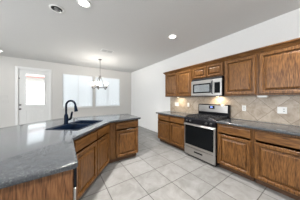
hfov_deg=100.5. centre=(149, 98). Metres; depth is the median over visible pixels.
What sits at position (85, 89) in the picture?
window blind
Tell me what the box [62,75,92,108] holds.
window
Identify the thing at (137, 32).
ceiling
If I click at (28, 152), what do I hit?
countertop
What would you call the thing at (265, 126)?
countertop
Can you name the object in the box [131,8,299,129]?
wall
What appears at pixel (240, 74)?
upper cabinet
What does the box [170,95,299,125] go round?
backsplash
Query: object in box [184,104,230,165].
gas range
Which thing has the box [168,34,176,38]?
recessed light
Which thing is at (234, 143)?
base cabinet
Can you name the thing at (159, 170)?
floor
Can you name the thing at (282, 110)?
outlet plate
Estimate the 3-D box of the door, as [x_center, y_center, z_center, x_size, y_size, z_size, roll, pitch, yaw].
[-4.333,0.105,4.691,1.004,2.488,0.212,0,0,-35]
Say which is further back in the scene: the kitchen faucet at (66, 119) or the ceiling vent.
the ceiling vent
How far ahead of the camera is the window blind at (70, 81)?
5.33 m
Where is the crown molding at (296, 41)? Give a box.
[163,38,299,74]
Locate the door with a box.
[15,66,51,125]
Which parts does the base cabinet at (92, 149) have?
drawer, raised panel, door, frame, drawer, door, raised panel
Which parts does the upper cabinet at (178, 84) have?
door, raised panel, door, raised panel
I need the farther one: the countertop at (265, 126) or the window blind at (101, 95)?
the window blind at (101, 95)
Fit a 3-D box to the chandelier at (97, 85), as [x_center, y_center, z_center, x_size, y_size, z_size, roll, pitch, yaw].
[-1.842,-0.885,4.590,0.662,1.094,0.641,0,0,-35]
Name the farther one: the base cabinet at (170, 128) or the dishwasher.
the base cabinet at (170, 128)
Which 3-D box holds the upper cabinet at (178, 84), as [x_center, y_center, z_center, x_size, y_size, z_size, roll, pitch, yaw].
[0.924,-0.419,3.749,0.351,0.733,1.053,0,0,-35]
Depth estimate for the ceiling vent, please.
3.69 m
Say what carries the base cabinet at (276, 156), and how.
on the floor
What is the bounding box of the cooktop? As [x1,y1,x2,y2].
[187,113,228,120]
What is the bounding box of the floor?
[79,126,294,199]
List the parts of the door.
raised panel, glass frame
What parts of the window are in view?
frame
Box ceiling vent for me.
[100,48,113,52]
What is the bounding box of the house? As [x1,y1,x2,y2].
[26,74,43,104]
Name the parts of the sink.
bowl, bowl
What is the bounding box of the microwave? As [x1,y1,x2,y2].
[191,76,223,96]
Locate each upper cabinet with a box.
[165,69,192,96]
[193,62,223,79]
[224,54,258,95]
[258,44,299,95]
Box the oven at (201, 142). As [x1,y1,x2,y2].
[187,122,218,165]
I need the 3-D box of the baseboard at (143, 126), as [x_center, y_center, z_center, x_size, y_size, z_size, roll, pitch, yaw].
[-0.143,1.299,5.588,0.015,0.100,3.153,0,0,-35]
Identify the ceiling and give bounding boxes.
[0,0,299,72]
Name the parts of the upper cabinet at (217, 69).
raised panel, door, door, raised panel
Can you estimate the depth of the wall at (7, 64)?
5.06 m
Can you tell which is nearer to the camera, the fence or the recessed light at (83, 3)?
the recessed light at (83, 3)
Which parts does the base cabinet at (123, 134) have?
drawer, door, raised panel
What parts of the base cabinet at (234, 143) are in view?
raised panel, drawer, door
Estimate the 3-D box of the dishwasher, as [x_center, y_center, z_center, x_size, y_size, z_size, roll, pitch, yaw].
[-0.953,0.913,0.994,0.594,0.871,0.626,0,0,-35]
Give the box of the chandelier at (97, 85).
[90,59,107,89]
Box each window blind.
[63,74,77,107]
[79,75,92,106]
[95,77,107,105]
[108,78,119,105]
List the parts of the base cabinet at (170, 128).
raised panel, drawer, door, drawer, door, raised panel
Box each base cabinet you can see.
[73,123,109,199]
[109,119,137,162]
[158,114,184,150]
[217,123,255,180]
[253,129,299,199]
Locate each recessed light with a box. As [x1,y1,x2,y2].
[49,4,63,12]
[76,0,90,7]
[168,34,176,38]
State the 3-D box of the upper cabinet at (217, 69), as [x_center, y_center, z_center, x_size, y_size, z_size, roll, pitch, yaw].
[1.446,-0.632,2.996,0.351,0.307,0.748,0,0,-35]
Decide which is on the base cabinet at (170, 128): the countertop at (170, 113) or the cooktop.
the countertop at (170, 113)
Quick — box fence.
[26,87,109,105]
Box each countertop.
[0,114,140,188]
[156,111,190,117]
[216,118,299,135]
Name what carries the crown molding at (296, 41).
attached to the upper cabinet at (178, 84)
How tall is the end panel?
0.873 m
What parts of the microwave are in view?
door, control panel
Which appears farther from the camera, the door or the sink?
the door
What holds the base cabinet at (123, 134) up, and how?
on the floor
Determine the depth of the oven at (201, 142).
2.62 m
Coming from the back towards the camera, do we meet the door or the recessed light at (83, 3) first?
the door
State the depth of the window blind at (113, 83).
6.39 m
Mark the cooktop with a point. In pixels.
(203, 116)
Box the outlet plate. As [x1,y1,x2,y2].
[277,107,286,113]
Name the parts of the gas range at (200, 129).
oven handle, oven door, control panel, storage drawer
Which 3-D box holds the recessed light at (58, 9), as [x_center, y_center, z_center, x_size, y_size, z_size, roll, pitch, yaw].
[-1.488,-1.418,1.992,0.200,0.028,0.200,0,0,-35]
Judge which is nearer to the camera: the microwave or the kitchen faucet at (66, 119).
the kitchen faucet at (66, 119)
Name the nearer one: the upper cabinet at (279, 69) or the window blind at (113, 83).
the upper cabinet at (279, 69)
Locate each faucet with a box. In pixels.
[64,100,77,124]
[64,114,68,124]
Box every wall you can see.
[0,56,130,127]
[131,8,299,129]
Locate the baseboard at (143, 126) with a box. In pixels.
[138,124,157,132]
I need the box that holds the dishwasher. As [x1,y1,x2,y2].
[73,168,76,199]
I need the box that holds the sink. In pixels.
[45,120,102,129]
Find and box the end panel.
[0,169,72,199]
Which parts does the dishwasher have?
door, control panel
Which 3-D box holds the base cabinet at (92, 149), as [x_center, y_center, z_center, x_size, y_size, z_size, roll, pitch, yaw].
[-1.272,0.912,2.036,1.316,0.873,1.444,0,0,-35]
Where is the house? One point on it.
(37, 81)

